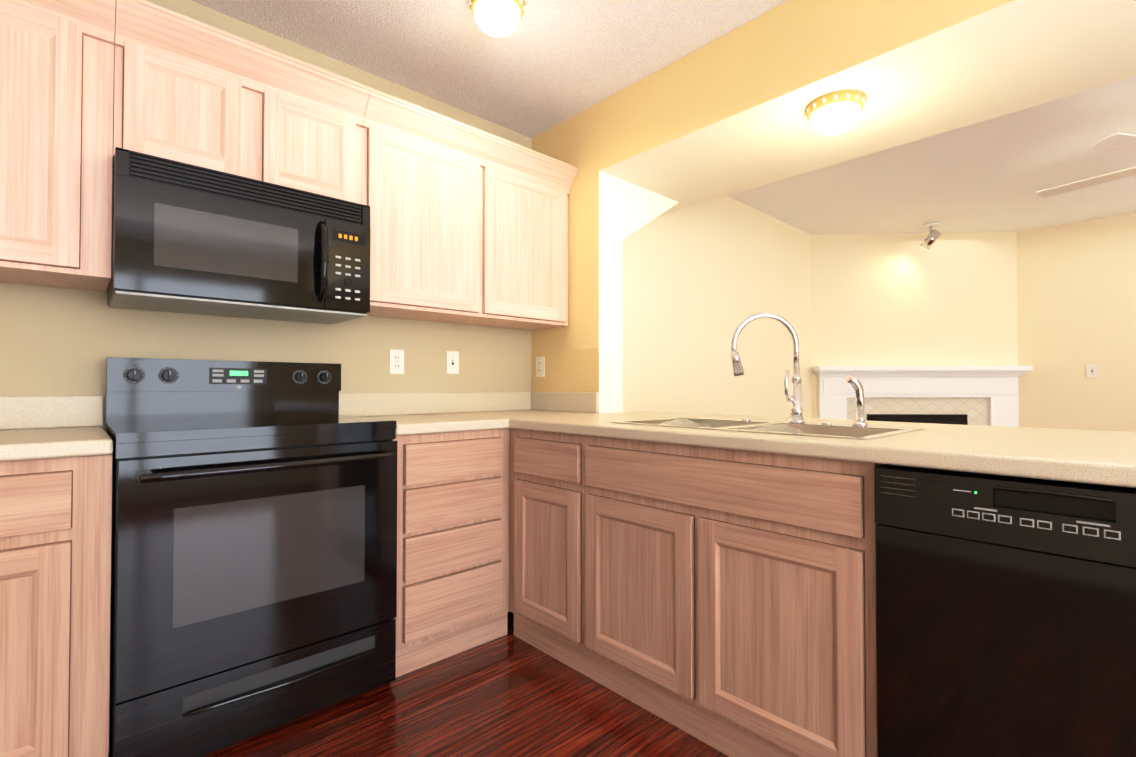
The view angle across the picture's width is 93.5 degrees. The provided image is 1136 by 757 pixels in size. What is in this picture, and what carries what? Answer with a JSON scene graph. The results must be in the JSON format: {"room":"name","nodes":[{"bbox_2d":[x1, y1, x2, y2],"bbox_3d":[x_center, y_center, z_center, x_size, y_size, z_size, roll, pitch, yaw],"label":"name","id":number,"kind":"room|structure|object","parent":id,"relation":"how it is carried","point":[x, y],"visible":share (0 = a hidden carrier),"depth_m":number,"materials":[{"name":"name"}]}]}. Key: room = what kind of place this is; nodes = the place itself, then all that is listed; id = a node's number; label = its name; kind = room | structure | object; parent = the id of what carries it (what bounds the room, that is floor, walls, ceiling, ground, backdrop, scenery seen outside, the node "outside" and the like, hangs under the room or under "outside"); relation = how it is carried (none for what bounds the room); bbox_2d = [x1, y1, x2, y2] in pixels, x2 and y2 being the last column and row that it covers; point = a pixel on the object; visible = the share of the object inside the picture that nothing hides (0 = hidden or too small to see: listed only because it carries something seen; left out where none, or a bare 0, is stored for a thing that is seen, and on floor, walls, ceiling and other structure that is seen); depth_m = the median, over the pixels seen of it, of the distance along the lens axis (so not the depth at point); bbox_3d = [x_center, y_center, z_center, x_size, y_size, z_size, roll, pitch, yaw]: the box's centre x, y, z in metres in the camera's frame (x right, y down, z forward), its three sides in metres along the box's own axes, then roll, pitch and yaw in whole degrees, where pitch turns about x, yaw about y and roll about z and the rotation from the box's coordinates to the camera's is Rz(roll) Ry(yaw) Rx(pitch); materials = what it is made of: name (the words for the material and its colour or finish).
{"room":"kitchen","nodes":[
{"label":"kitchen","id":0,"kind":"room"},
{"bbox_2d":[0,0,531,430],"bbox_3d":[-1.510,-0.177,2.026,3.420,2.520,0.120,1,-1,-43],"label":"wall","id":1,"kind":"structure","parent":0,"point":[56,341],"depth_m":2.17,"materials":[{"name":"beige paint"}]},
{"bbox_2d":[0,0,114,291],"bbox_3d":[-1.698,-0.682,1.542,0.573,0.753,0.338,1,-1,-43],"label":"upper cabinet","id":2,"kind":"object","parent":1,"relation":"attached to","point":[56,104],"depth_m":1.53,"materials":[{"name":"brown wood"}]},
{"bbox_2d":[113,0,369,203],"bbox_3d":[-1.188,-0.908,1.978,0.759,0.467,0.398,1,-1,-43],"label":"upper cabinet","id":3,"kind":"object","parent":1,"relation":"attached to","point":[187,90],"visible":0.73,"depth_m":1.82,"materials":[{"name":"brown wood"}]},
{"bbox_2d":[107,147,369,324],"bbox_3d":[-1.164,-0.458,1.945,0.756,0.426,0.466,1,-1,-43],"label":"microwave","id":4,"kind":"object","parent":3,"relation":"attached to","point":[189,239],"visible":1,"depth_m":1.77,"materials":[{"name":"black"}]},
{"bbox_2d":[0,392,598,429],"bbox_3d":[-1.236,0.110,1.816,3.293,0.104,0.551,1,-1,-43],"label":"backsplash","id":5,"kind":"structure","parent":1,"relation":"attached to","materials":[{"name":"laminate"}]},
{"bbox_2d":[389,349,403,373],"bbox_3d":[-0.823,-0.081,2.572,0.072,0.116,0.007,1,-1,-43],"label":"electrical outlet","id":6,"kind":"object","parent":1,"relation":"attached to","point":[396,361],"visible":1,"depth_m":2.57,"materials":[{"name":"white plastic"}]},
{"bbox_2d":[446,351,458,373],"bbox_3d":[-0.598,-0.084,2.778,0.072,0.116,0.012,1,-1,-43],"label":"light switch","id":7,"kind":"object","parent":1,"relation":"attached to","point":[452,362],"visible":1,"depth_m":2.78,"materials":[{"name":"white plastic"}]},
{"bbox_2d":[361,88,577,329],"bbox_3d":[-0.494,-0.711,2.619,1.131,0.842,0.398,1,-1,-43],"label":"upper cabinet","id":8,"kind":"object","parent":1,"relation":"attached to","point":[468,225],"visible":0.92,"depth_m":2.44,"materials":[{"name":"brown wood"}]},
{"bbox_2d":[108,611,728,756],"bbox_3d":[2.022,1.108,1.655,8.120,0.060,5.440,1,-1,-43],"label":"floor","id":9,"kind":"structure","parent":0,"point":[509,694],"depth_m":1.69,"materials":[{"name":"brown wood"}]},
{"bbox_2d":[0,453,112,756],"bbox_3d":[-1.605,0.637,1.412,0.579,0.876,0.626,1,-1,-43],"label":"base cabinet","id":10,"kind":"object","parent":9,"relation":"on","point":[55,556],"visible":0.98,"depth_m":1.30,"materials":[{"name":"brown wood"}]},
{"bbox_2d":[0,395,112,461],"bbox_3d":[-1.903,0.121,1.140,1.396,0.145,0.633,1,-1,-43],"label":"countertop","id":11,"kind":"structure","parent":10,"relation":"on","point":[35,424],"depth_m":1.68,"materials":[{"name":"laminate"}]},
{"bbox_2d":[105,357,396,756],"bbox_3d":[-1.072,0.505,1.832,0.760,1.150,0.705,1,-1,-43],"label":"range","id":12,"kind":"object","parent":9,"relation":"on","point":[254,576],"visible":0.98,"depth_m":1.60,"materials":[{"name":"black metal"}]},
{"bbox_2d":[392,428,509,676],"bbox_3d":[-0.639,0.650,2.309,0.518,0.875,0.626,1,-1,-43],"label":"base cabinet","id":13,"kind":"object","parent":9,"relation":"on","point":[452,543],"visible":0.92,"depth_m":2.06,"materials":[{"name":"brown wood"}]},
{"bbox_2d":[339,392,503,435],"bbox_3d":[-0.653,0.138,2.300,0.474,0.145,0.633,1,-1,-43],"label":"countertop","id":14,"kind":"structure","parent":13,"relation":"on","point":[412,414],"depth_m":2.51,"materials":[{"name":"laminate"}]},
{"bbox_2d":[509,428,576,670],"bbox_3d":[0.166,0.649,2.256,0.626,0.876,0.478,1,-1,-43],"label":"base cabinet","id":15,"kind":"object","parent":9,"relation":"on","point":[542,465],"depth_m":2.09,"materials":[{"name":"brown wood"}]},
{"bbox_2d":[577,435,883,756],"bbox_3d":[0.603,0.642,1.786,0.626,0.876,0.957,1,-1,-43],"label":"base cabinet","id":16,"kind":"object","parent":9,"relation":"on","point":[722,600],"depth_m":1.49,"materials":[{"name":"brown wood"}]},
{"bbox_2d":[504,392,1135,487],"bbox_3d":[0.740,0.132,1.893,1.016,0.145,3.123,1,-1,-43],"label":"countertop","id":17,"kind":"structure","parent":16,"relation":"on","point":[1098,457],"depth_m":1.38,"materials":[{"name":"laminate"}]},
{"bbox_2d":[730,313,805,422],"bbox_3d":[0.730,-0.041,1.951,0.269,0.403,0.060,0,-1,-2],"label":"faucet","id":18,"kind":"object","parent":17,"relation":"on","point":[794,399],"visible":1,"depth_m":1.95,"materials":[{"name":"silver metal"}]},
{"bbox_2d":[611,417,925,439],"bbox_3d":[0.651,0.248,1.848,0.525,0.176,0.880,1,-1,-43],"label":"sink","id":19,"kind":"object","parent":17,"relation":"in","point":[846,431],"visible":0.21,"depth_m":1.84,"materials":[{"name":"silver metal"}]},
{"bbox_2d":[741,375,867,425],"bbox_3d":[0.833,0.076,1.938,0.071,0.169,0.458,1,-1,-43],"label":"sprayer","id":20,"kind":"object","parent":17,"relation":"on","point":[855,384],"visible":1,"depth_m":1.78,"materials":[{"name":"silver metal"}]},
{"bbox_2d":[812,366,1032,426],"bbox_3d":[3.290,0.504,4.882,1.923,1.243,0.397,0,-1,2],"label":"fireplace","id":21,"kind":"object","parent":9,"relation":"on","point":[976,395],"visible":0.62,"depth_m":5.03,"materials":[{"name":"white paint"}]},
{"bbox_2d":[874,464,1135,756],"bbox_3d":[1.114,0.637,1.193,0.608,0.868,0.595,1,-1,-43],"label":"dishwasher","id":22,"kind":"object","parent":9,"relation":"on","point":[1006,614],"visible":1,"depth_m":1.05,"materials":[{"name":"black"}]},
{"bbox_2d":[531,103,621,412],"bbox_3d":[-0.003,-0.162,3.049,0.180,2.520,0.670,1,-1,-43],"label":"wall","id":23,"kind":"structure","parent":0,"point":[581,351],"depth_m":2.83,"materials":[{"name":"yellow paint"}]},
{"bbox_2d":[536,357,544,376],"bbox_3d":[-0.161,-0.067,3.078,0.007,0.116,0.072,1,-1,-43],"label":"electrical outlet","id":24,"kind":"object","parent":23,"relation":"attached to","point":[540,366],"visible":1,"depth_m":3.07,"materials":[{"name":"white plastic"}]},
{"bbox_2d":[622,180,678,239],"bbox_3d":[0.390,-0.903,3.151,0.520,0.326,0.270,1,-1,-43],"label":"wall","id":25,"kind":"structure","parent":0,"point":[641,207],"depth_m":2.97,"materials":[{"name":"beige paint"}]},
{"bbox_2d":[190,0,1135,233],"bbox_3d":[2.022,-1.472,1.693,8.120,0.060,5.440,1,-1,-43],"label":"ceiling","id":26,"kind":"structure","parent":0,"point":[545,65],"depth_m":2.73,"materials":[{"name":"white paint"}]},
{"bbox_2d":[469,0,525,37],"bbox_3d":[-0.271,-1.380,2.047,0.219,0.110,0.219,1,-1,-43],"label":"kitchen ceiling light","id":27,"kind":"object","parent":26,"relation":"attached to","point":[498,18],"visible":0.98,"depth_m":2.00,"materials":[{"name":"white glass"}]},
{"bbox_2d":[599,0,1135,214],"bbox_3d":[1.945,-1.268,1.428,0.810,0.353,4.920,1,-1,-43],"label":"soffit beam","id":28,"kind":"structure","parent":26,"relation":"attached to","point":[722,116],"depth_m":2.07,"materials":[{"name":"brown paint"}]},
{"bbox_2d":[805,90,865,135],"bbox_3d":[1.055,-1.025,2.112,0.219,0.110,0.219,1,-1,-43],"label":"ceiling light","id":29,"kind":"object","parent":28,"relation":"attached to","point":[834,113],"visible":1,"depth_m":2.05,"materials":[{"name":"white glass"}]},
{"bbox_2d":[920,223,940,249],"bbox_3d":[3.285,-1.281,4.844,0.120,0.224,0.165,1,-1,-43],"label":"spotlight","id":30,"kind":"object","parent":26,"relation":"attached to","point":[932,237],"visible":1,"depth_m":4.82,"materials":[{"name":"white paint"}]},
{"bbox_2d":[1037,132,1135,197],"bbox_3d":[3.333,-1.212,2.785,1.336,0.424,1.363,1,-1,-43],"label":"ceiling fan","id":31,"kind":"object","parent":26,"relation":"hanging from","point":[1120,141],"visible":1,"depth_m":3.04,"materials":[{"name":"white paint"}]},
{"bbox_2d":[622,196,811,417],"bbox_3d":[1.291,-0.144,4.242,3.340,2.520,0.120,1,-1,-43],"label":"wall","id":32,"kind":"structure","parent":0,"point":[701,282],"depth_m":3.98,"materials":[{"name":"beige paint"}]},
{"bbox_2d":[811,232,1018,417],"bbox_3d":[3.300,-0.130,5.153,2.323,2.520,0.120,0,-1,2],"label":"wall","id":33,"kind":"structure","parent":0,"point":[901,299],"depth_m":5.10,"materials":[{"name":"beige paint"}]},
{"bbox_2d":[1016,212,1135,431],"bbox_3d":[5.486,-0.150,3.822,0.120,2.520,3.880,1,-1,-43],"label":"wall","id":34,"kind":"structure","parent":0,"point":[1076,297],"depth_m":4.76,"materials":[{"name":"beige paint"}]},
{"bbox_2d":[1086,364,1097,377],"bbox_3d":[4.593,-0.067,4.684,0.012,0.116,0.072,1,-1,-43],"label":"light switch","id":35,"kind":"object","parent":34,"relation":"attached to","point":[1091,370],"visible":1,"depth_m":4.68,"materials":[{"name":"white plastic"}]}
]}

